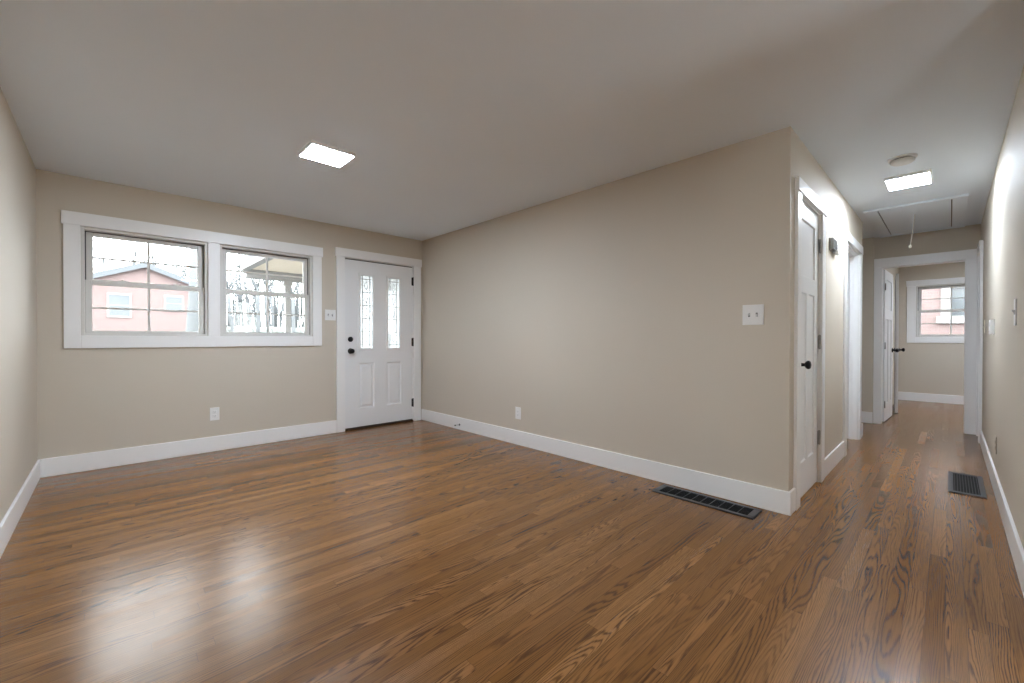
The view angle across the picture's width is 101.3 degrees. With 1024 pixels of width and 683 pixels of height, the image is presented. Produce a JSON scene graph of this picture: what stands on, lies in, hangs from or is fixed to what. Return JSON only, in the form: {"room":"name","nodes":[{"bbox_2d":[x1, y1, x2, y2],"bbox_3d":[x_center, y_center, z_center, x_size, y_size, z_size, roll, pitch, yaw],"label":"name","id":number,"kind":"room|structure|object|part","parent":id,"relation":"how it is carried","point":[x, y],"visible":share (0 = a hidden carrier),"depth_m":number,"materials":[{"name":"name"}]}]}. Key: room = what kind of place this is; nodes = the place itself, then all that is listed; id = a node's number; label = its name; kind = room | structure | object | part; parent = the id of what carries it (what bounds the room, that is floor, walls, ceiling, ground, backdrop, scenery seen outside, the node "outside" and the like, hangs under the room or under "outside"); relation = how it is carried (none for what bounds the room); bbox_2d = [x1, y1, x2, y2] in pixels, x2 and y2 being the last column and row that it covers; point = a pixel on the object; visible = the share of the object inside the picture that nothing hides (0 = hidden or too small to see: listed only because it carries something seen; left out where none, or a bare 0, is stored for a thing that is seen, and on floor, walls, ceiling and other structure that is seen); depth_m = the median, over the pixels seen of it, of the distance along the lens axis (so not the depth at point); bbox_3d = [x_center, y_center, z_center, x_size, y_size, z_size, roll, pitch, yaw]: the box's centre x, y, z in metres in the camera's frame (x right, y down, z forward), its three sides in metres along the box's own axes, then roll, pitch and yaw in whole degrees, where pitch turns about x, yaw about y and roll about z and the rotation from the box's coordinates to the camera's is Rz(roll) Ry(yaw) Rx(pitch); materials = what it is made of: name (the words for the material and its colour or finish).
{"room":"empty living room","nodes":[
{"label":"empty living room","id":0,"kind":"room"},
{"bbox_2d":[0,87,37,522],"bbox_3d":[-0.917,-0.116,0.249,0.150,2.440,8.350,0,1,-44],"label":"wall","id":1,"kind":"structure","parent":0,"point":[18,262],"depth_m":2.58,"materials":[{"name":"beige paint"}]},
{"bbox_2d":[0,459,40,557],"bbox_3d":[-1.475,1.025,0.956,0.015,0.148,6.570,0,1,-44],"label":"baseboard","id":2,"kind":"structure","parent":1,"relation":"attached to","point":[8,524],"depth_m":2.52,"materials":[{"name":"white paint"}]},
{"bbox_2d":[36,169,421,477],"bbox_3d":[-2.552,-0.116,4.569,3.768,2.500,0.150,0,1,-44],"label":"wall","id":3,"kind":"structure","parent":0,"point":[89,400],"depth_m":3.88,"materials":[{"name":"beige paint"}]},
{"bbox_2d":[80,226,207,335],"bbox_3d":[-3.312,-0.506,3.828,0.861,0.907,0.124,0,1,-44],"label":"window","id":4,"kind":"structure","parent":3,"relation":"in","point":[87,233],"depth_m":3.78,"materials":[{"name":"white plastic"}]},
{"bbox_3d":[-3.326,-0.712,3.842,0.803,0.439,0.026,0,1,-44],"label":"sash","id":5,"kind":"part","parent":4,"relation":"part of","materials":[{"name":"clear glass"}]},
{"bbox_3d":[-3.304,-0.297,3.821,0.815,0.450,0.028,0,1,-44],"label":"sash","id":6,"kind":"part","parent":4,"relation":"part of","materials":[{"name":"white plastic"}]},
{"bbox_2d":[40,420,336,477],"bbox_3d":[-2.899,1.002,4.131,2.321,0.148,0.015,0,1,-44],"label":"baseboard","id":7,"kind":"structure","parent":3,"relation":"attached to","point":[61,465],"depth_m":3.90,"materials":[{"name":"white paint"}]},
{"bbox_2d":[61,210,322,347],"bbox_3d":[-2.907,-0.508,4.104,2.047,1.120,0.026,0,1,-44],"label":"trim","id":8,"kind":"structure","parent":3,"relation":"attached to","point":[71,221],"depth_m":3.92,"materials":[{"name":"white paint"}]},
{"bbox_2d":[210,407,218,420],"bbox_3d":[-2.916,0.710,4.117,0.078,0.126,0.009,0,1,-44],"label":"outlet","id":9,"kind":"object","parent":3,"relation":"attached to","point":[214,412],"visible":1,"depth_m":4.11,"materials":[{"name":"white plastic"}]},
{"bbox_2d":[220,244,311,335],"bbox_3d":[-2.618,-0.509,4.493,0.870,0.907,0.124,0,1,-44],"label":"window","id":10,"kind":"structure","parent":3,"relation":"in","point":[224,249],"depth_m":4.47,"materials":[{"name":"white plastic"}]},
{"bbox_3d":[-2.632,-0.715,4.507,0.812,0.439,0.026,0,1,-44],"label":"sash","id":11,"kind":"part","parent":10,"relation":"part of","materials":[{"name":"white plastic"}]},
{"bbox_3d":[-2.610,-0.301,4.486,0.824,0.450,0.028,0,1,-44],"label":"sash","id":12,"kind":"part","parent":10,"relation":"part of","materials":[{"name":"white plastic"}]},
{"bbox_2d":[325,309,335,320],"bbox_3d":[-2.109,-0.308,4.878,0.122,0.124,0.016,0,1,-44],"label":"light switch","id":13,"kind":"object","parent":3,"relation":"attached to","point":[329,314],"visible":1,"depth_m":4.88,"materials":[{"name":"white plastic"}]},
{"bbox_2d":[335,247,421,432],"bbox_3d":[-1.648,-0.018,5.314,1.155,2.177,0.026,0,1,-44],"label":"trim","id":14,"kind":"structure","parent":3,"relation":"attached to","point":[340,253],"depth_m":5.06,"materials":[{"name":"white paint"}]},
{"bbox_2d":[345,258,413,430],"bbox_3d":[-1.687,0.035,5.354,0.922,2.068,0.216,0,1,-44],"label":"door","id":15,"kind":"structure","parent":3,"relation":"in","point":[378,377],"depth_m":5.29,"materials":[{"name":"white paint"}]},
{"bbox_3d":[-1.921,0.115,5.029,0.066,0.066,0.070,0,1,-44],"label":"knob","id":16,"kind":"part","parent":15,"relation":"part of","materials":[{"name":"black metal"}]},
{"bbox_3d":[-1.795,-0.364,5.188,0.212,0.948,0.010,0,1,-44],"label":"lite frame","id":17,"kind":"part","parent":15,"relation":"part of","materials":[{"name":"white paint"}]},
{"bbox_3d":[-1.811,-0.364,5.204,0.162,0.899,0.008,0,1,-44],"label":"leaded glass","id":18,"kind":"part","parent":15,"relation":"part of","materials":[{"name":"glass"}]},
{"bbox_3d":[-1.529,-0.366,5.443,0.213,0.948,0.010,0,1,-44],"label":"lite frame","id":19,"kind":"part","parent":15,"relation":"part of","materials":[{"name":"clear glass"}]},
{"bbox_3d":[-1.545,-0.366,5.459,0.164,0.899,0.008,0,1,-44],"label":"leaded glass","id":20,"kind":"part","parent":15,"relation":"part of","materials":[{"name":"glass"}]},
{"bbox_2d":[0,400,1023,682],"bbox_3d":[3.011,1.144,4.134,11.180,0.120,8.510,0,1,-44],"label":"floor","id":21,"kind":"structure","parent":0,"point":[420,551],"depth_m":1.96,"materials":[{"name":"brown wood"}]},
{"bbox_2d":[652,484,761,519],"bbox_3d":[1.313,1.085,2.876,0.192,0.009,0.668,0,1,-44],"label":"floor vent","id":22,"kind":"object","parent":21,"relation":"in","point":[737,509],"visible":1,"depth_m":2.84,"materials":[{"name":"grey metal"}]},
{"bbox_2d":[948,471,986,498],"bbox_3d":[3.465,1.086,3.205,0.661,0.009,0.192,0,1,-44],"label":"floor vent","id":23,"kind":"object","parent":21,"relation":"in","point":[958,483],"visible":1,"depth_m":3.17,"materials":[{"name":"grey metal"}]},
{"bbox_2d":[0,0,1023,240],"bbox_3d":[3.014,-1.416,4.117,11.180,0.120,8.510,0,1,-44],"label":"ceiling","id":24,"kind":"structure","parent":0,"point":[454,115],"depth_m":2.27,"materials":[{"name":"white paint"}]},
{"bbox_2d":[298,140,355,167],"bbox_3d":[-1.329,-1.341,3.015,0.305,0.026,0.280,0,1,-44],"label":"recessed light","id":25,"kind":"object","parent":24,"relation":"in","point":[314,150],"visible":1,"depth_m":2.98,"materials":[{"name":"white paint"}]},
{"bbox_2d":[887,153,917,166],"bbox_3d":[2.872,-1.328,3.088,0.164,0.043,0.164,0,1,-44],"label":"smoke detector","id":26,"kind":"object","parent":24,"relation":"attached to","point":[904,159],"visible":1,"depth_m":3.05,"materials":[{"name":"white plastic"}]},
{"bbox_2d":[884,169,932,190],"bbox_3d":[3.300,-1.338,3.494,0.345,0.026,0.280,0,1,-44],"label":"recessed light","id":27,"kind":"object","parent":24,"relation":"in","point":[922,177],"visible":1,"depth_m":3.46,"materials":[{"name":"white paint"}]},
{"bbox_2d":[863,193,968,247],"bbox_3d":[4.472,-1.177,4.638,1.555,0.361,0.747,0,1,-44],"label":"attic hatch","id":28,"kind":"object","parent":24,"relation":"attached to","point":[950,212],"visible":1,"depth_m":4.52,"materials":[{"name":"white paint"}]},
{"bbox_3d":[4.470,-1.353,4.635,1.449,0.010,0.521,0,1,-44],"label":"hatch panel","id":29,"kind":"part","parent":28,"relation":"part of","materials":[{"name":"white paint"}]},
{"bbox_2d":[422,133,768,486],"bbox_3d":[0.261,-0.141,4.271,0.120,2.440,4.172,0,1,-44],"label":"wall","id":30,"kind":"structure","parent":0,"point":[610,314],"depth_m":3.49,"materials":[{"name":"beige paint"}]},
{"bbox_2d":[515,407,520,419],"bbox_3d":[0.063,0.748,4.389,0.009,0.126,0.078,0,1,-44],"label":"outlet","id":31,"kind":"object","parent":30,"relation":"attached to","point":[517,409],"visible":1,"depth_m":4.38,"materials":[{"name":"white plastic"}]},
{"bbox_2d":[421,409,795,515],"bbox_3d":[0.296,1.006,4.221,0.124,0.148,4.307,0,1,-44],"label":"baseboard","id":32,"kind":"structure","parent":30,"relation":"attached to","point":[771,499],"depth_m":3.35,"materials":[{"name":"white paint"}]},
{"bbox_2d":[742,304,763,324],"bbox_3d":[1.595,-0.177,2.781,0.016,0.134,0.128,0,1,-44],"label":"light switch","id":33,"kind":"object","parent":30,"relation":"attached to","point":[752,314],"visible":1,"depth_m":2.78,"materials":[{"name":"white plastic"}]},
{"bbox_2d":[767,126,898,491],"bbox_3d":[4.374,-0.111,5.215,7.366,2.500,0.158,0,1,-44],"label":"wall","id":34,"kind":"structure","parent":0,"point":[789,158],"depth_m":2.71,"materials":[{"name":"beige paint"}]},
{"bbox_2d":[793,176,826,510],"bbox_3d":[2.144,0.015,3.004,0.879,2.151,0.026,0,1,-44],"label":"trim","id":35,"kind":"structure","parent":34,"relation":"attached to","point":[802,189],"depth_m":2.75,"materials":[{"name":"white paint"}]},
{"bbox_2d":[800,201,821,497],"bbox_3d":[2.142,0.057,3.010,0.653,2.048,0.105,0,1,-44],"label":"door","id":36,"kind":"structure","parent":34,"relation":"in","point":[810,437],"depth_m":3.09,"materials":[{"name":"white paint"}]},
{"bbox_3d":[1.964,0.156,2.816,0.066,0.066,0.070,0,1,-44],"label":"knob","id":37,"kind":"part","parent":36,"relation":"part of","materials":[{"name":"black metal"}]},
{"bbox_2d":[824,441,843,477],"bbox_3d":[2.788,1.013,3.637,0.932,0.148,0.015,0,1,-44],"label":"baseboard","id":38,"kind":"structure","parent":34,"relation":"attached to","point":[834,457],"depth_m":3.59,"materials":[{"name":"white paint"}]},
{"bbox_2d":[829,237,838,255],"bbox_3d":[2.731,-0.802,3.555,0.270,0.112,0.034,0,1,-44],"label":"door chime","id":39,"kind":"object","parent":34,"relation":"attached to","point":[833,244],"visible":1,"depth_m":3.47,"materials":[{"name":"white plastic"}]},
{"bbox_2d":[847,256,849,438],"bbox_3d":[3.460,0.065,4.368,0.818,2.012,0.105,0,1,-44],"label":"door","id":40,"kind":"structure","parent":34,"relation":"in","point":[848,256],"depth_m":4.62,"materials":[{"name":"white paint"}]},
{"bbox_2d":[842,230,862,456],"bbox_3d":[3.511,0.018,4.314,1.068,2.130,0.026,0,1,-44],"label":"trim","id":41,"kind":"structure","parent":34,"relation":"attached to","point":[849,239],"depth_m":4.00,"materials":[{"name":"white paint"}]},
{"bbox_2d":[882,270,898,421],"bbox_3d":[5.189,0.055,5.809,0.728,2.018,0.175,0,1,-41],"label":"door","id":42,"kind":"structure","parent":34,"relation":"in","point":[888,349],"depth_m":5.78,"materials":[{"name":"white paint"}]},
{"bbox_2d":[894,274,904,412],"bbox_3d":[5.964,0.029,6.512,0.175,2.063,0.762,0,1,42],"label":"door","id":43,"kind":"structure","parent":34,"relation":"in","point":[897,275],"depth_m":6.23,"materials":[{"name":"white paint"}]},
{"bbox_2d":[862,224,980,423],"bbox_3d":[4.753,-0.114,5.601,0.155,2.500,1.990,0,1,-44],"label":"wall","id":44,"kind":"structure","parent":0,"point":[968,237],"depth_m":5.47,"materials":[{"name":"beige paint"}]},
{"bbox_2d":[861,411,872,423],"bbox_3d":[4.407,1.000,5.844,0.015,0.148,0.933,0,1,-44],"label":"baseboard","id":45,"kind":"structure","parent":44,"relation":"attached to","point":[866,417],"depth_m":5.54,"materials":[{"name":"white paint"}]},
{"bbox_2d":[873,249,977,434],"bbox_3d":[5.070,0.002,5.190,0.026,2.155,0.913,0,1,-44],"label":"trim","id":46,"kind":"structure","parent":44,"relation":"attached to","point":[970,255],"depth_m":4.92,"materials":[{"name":"white paint"}]},
{"bbox_2d":[898,262,964,395],"bbox_3d":[8.228,-0.146,6.625,0.150,2.440,3.380,0,1,-44],"label":"wall","id":47,"kind":"structure","parent":0,"point":[930,368],"depth_m":7.42,"materials":[{"name":"beige paint"}]},
{"bbox_2d":[898,392,963,404],"bbox_3d":[8.209,1.001,6.532,0.015,0.148,3.260,0,1,-44],"label":"baseboard","id":48,"kind":"structure","parent":47,"relation":"attached to","point":[925,397],"depth_m":7.38,"materials":[{"name":"white paint"}]},
{"bbox_2d":[906,277,964,342],"bbox_3d":[7.543,-0.531,7.211,0.026,1.118,1.134,0,1,-44],"label":"trim","id":49,"kind":"structure","parent":47,"relation":"attached to","point":[911,285],"depth_m":7.51,"materials":[{"name":"white paint"}]},
{"bbox_2d":[916,283,964,336],"bbox_3d":[7.602,-0.535,7.267,0.124,0.912,0.878,0,1,-44],"label":"window","id":50,"kind":"structure","parent":47,"relation":"in","point":[919,289],"depth_m":7.40,"materials":[{"name":"white plastic"}]},
{"bbox_3d":[7.617,-0.742,7.280,0.026,0.442,0.820,0,1,-44],"label":"sash","id":51,"kind":"part","parent":50,"relation":"part of","materials":[{"name":"white plastic"}]},
{"bbox_3d":[7.593,-0.325,7.260,0.028,0.452,0.832,0,1,-44],"label":"sash","id":52,"kind":"part","parent":50,"relation":"part of","materials":[{"name":"white plastic"}]},
{"bbox_2d":[981,65,1023,548],"bbox_3d":[3.703,-0.129,3.134,5.084,2.440,0.120,0,1,-44],"label":"wall","id":53,"kind":"structure","parent":0,"point":[1002,224],"depth_m":2.54,"materials":[{"name":"beige paint"}]},
{"bbox_2d":[976,240,983,442],"bbox_3d":[5.181,0.003,4.656,0.583,2.160,0.031,0,1,-44],"label":"trim","id":54,"kind":"structure","parent":53,"relation":"attached to","point":[980,247],"depth_m":4.46,"materials":[{"name":"white paint"}]},
{"bbox_2d":[989,319,994,334],"bbox_3d":[3.810,-0.115,3.337,0.170,0.124,0.026,0,1,-44],"label":"thermostat","id":55,"kind":"object","parent":53,"relation":"attached to","point":[992,321],"visible":1,"depth_m":3.28,"materials":[{"name":"white plastic"}]},
{"bbox_3d":[3.817,-0.115,3.330,0.170,0.124,0.006,0,1,-44],"label":"plate","id":56,"kind":"part","parent":55,"relation":"part of","materials":[{"name":"white plastic"}]},
{"bbox_2d":[995,436,996,453],"bbox_3d":[3.540,0.757,3.074,0.072,0.125,0.009,0,1,-44],"label":"outlet","id":57,"kind":"object","parent":53,"relation":"attached to","point":[995,436],"visible":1,"depth_m":3.05,"materials":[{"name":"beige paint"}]},
{"bbox_2d":[980,430,1023,595],"bbox_3d":[3.400,1.018,2.945,4.377,0.148,0.015,0,1,-44],"label":"baseboard","id":58,"kind":"structure","parent":53,"relation":"attached to","point":[1016,548],"depth_m":2.37,"materials":[{"name":"white paint"}]},
{"bbox_2d":[1012,298,1016,325],"bbox_3d":[2.642,-0.154,2.210,0.074,0.140,0.016,0,1,-44],"label":"light switch","id":59,"kind":"object","parent":53,"relation":"attached to","point":[1014,311],"visible":1,"depth_m":2.18,"materials":[{"name":"white plastic"}]},
{"bbox_3d":[2.645,-0.154,2.207,0.074,0.140,0.006,0,1,-44],"label":"plate","id":60,"kind":"part","parent":59,"relation":"part of","materials":[{"name":"white plastic"}]},
{"label":"outside","id":61,"kind":"structure","parent":0,"visible":0},
{"bbox_2d":[361,333,397,347],"bbox_3d":[-15.298,0.283,34.028,75.000,1.998,60.000,0,1,-44],"label":"ground","id":62,"kind":"structure","parent":61,"point":[364,333],"depth_m":27.33,"materials":[{"name":"white"}]},
{"bbox_2d":[92,263,188,330],"bbox_3d":[-25.493,-2.701,28.853,7.600,4.270,9.630,0,1,-44],"label":"brick house","id":63,"kind":"structure","parent":62,"relation":"on","point":[102,296],"depth_m":25.35,"materials":[{"name":"pink"}]},
{"bbox_3d":[-23.209,-2.127,24.825,0.900,1.220,0.010,0,1,-44],"label":"pane","id":64,"kind":"part","parent":63,"relation":"part of","materials":[{"name":"white glass"}]},
{"bbox_3d":[-21.389,-2.396,26.567,0.800,0.800,0.010,0,1,-44],"label":"pane","id":65,"kind":"part","parent":63,"relation":"part of","materials":[{"name":"white glass"}]},
{"bbox_2d":[185,249,197,331],"bbox_3d":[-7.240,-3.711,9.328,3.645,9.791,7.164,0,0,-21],"label":"post","id":66,"kind":"object","parent":62,"relation":"on","point":[192,317],"visible":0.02,"depth_m":9.59,"materials":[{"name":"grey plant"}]},
{"bbox_2d":[155,245,236,278],"bbox_3d":[-31.783,-6.329,43.218,7.681,11.533,6.320,0,0,-39],"label":"bare tree","id":67,"kind":"object","parent":62,"relation":"on","point":[185,268],"visible":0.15,"depth_m":41.90,"materials":[{"name":"grey plant"}]},
{"bbox_2d":[180,248,245,326],"bbox_3d":[-24.510,-5.550,36.043,4.777,10.094,9.060,0,1,44],"label":"bare tree","id":68,"kind":"object","parent":62,"relation":"on","point":[230,286],"visible":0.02,"depth_m":36.38,"materials":[{"name":"grey plant"}]},
{"bbox_2d":[227,282,234,331],"bbox_3d":[-11.447,-2.784,14.592,4.010,6.934,3.287,0,0,22],"label":"bare tree","id":69,"kind":"object","parent":62,"relation":"on","point":[228,295],"visible":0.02,"depth_m":15.67,"materials":[{"name":"grey plant"}]},
{"bbox_2d":[93,238,396,333],"bbox_3d":[-35.439,-6.915,55.702,44.502,12.644,12.882,0,1,-44],"label":"woods","id":70,"kind":"object","parent":62,"relation":"on","point":[237,320],"visible":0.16,"depth_m":54.72,"materials":[{"name":"grey plant"}]},
{"bbox_2d":[236,254,259,331],"bbox_3d":[-13.989,-4.012,22.084,4.867,8.350,5.020,0,0,-34],"label":"bare tree","id":71,"kind":"object","parent":62,"relation":"on","point":[256,288],"visible":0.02,"depth_m":21.84,"materials":[{"name":"grey plant"}]},
{"bbox_2d":[239,255,273,326],"bbox_3d":[-23.782,-5.885,42.645,6.612,10.664,8.089,0,0,-20],"label":"bare tree","id":72,"kind":"object","parent":62,"relation":"on","point":[270,287],"visible":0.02,"depth_m":43.28,"materials":[{"name":"grey plant"}]},
{"bbox_2d":[227,325,303,332],"bbox_3d":[-15.265,-0.566,26.936,6.960,0.842,1.293,0,1,-44],"label":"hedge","id":73,"kind":"object","parent":62,"relation":"on","point":[238,328],"visible":0.21,"depth_m":26.27,"materials":[{"name":"white"}]},
{"bbox_2d":[263,280,273,326],"bbox_3d":[-15.823,-4.793,27.724,5.416,8.915,4.455,0,0,-39],"label":"bare tree","id":74,"kind":"object","parent":62,"relation":"on","point":[264,282],"visible":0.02,"depth_m":27.94,"materials":[{"name":"grey plant"}]},
{"bbox_2d":[279,281,297,332],"bbox_3d":[-11.265,-2.889,18.984,4.159,6.646,3.524,0,0,-25],"label":"bare tree","id":75,"kind":"object","parent":62,"relation":"on","point":[292,291],"visible":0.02,"depth_m":19.96,"materials":[{"name":"grey plant"}]},
{"bbox_2d":[236,256,397,332],"bbox_3d":[-2.132,-0.027,7.846,4.420,2.840,3.920,0,1,-44],"label":"porch roof","id":76,"kind":"structure","parent":62,"relation":"on","point":[248,263],"depth_m":7.66,"materials":[{"name":"grey"}]},
{"bbox_3d":[-4.320,0.118,8.078,0.160,2.540,0.160,0,1,-44],"label":"post","id":77,"kind":"part","parent":76,"relation":"part of","materials":[{"name":"white wood"}]},
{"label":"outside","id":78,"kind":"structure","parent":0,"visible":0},
{"bbox_3d":[21.682,1.468,13.964,29.380,0.150,20.140,0,1,-44],"label":"ground","id":79,"kind":"structure","parent":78,"visible":0},
{"bbox_2d":[921,287,964,334],"bbox_3d":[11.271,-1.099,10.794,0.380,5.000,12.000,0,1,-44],"label":"brick house","id":80,"kind":"structure","parent":79,"relation":"on","point":[959,303],"depth_m":10.79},
{"bbox_3d":[11.672,-1.396,10.367,0.010,1.500,1.130,0,1,-44],"label":"pane","id":81,"kind":"part","parent":80,"relation":"part of","materials":[{"name":"white glass"}]}
]}

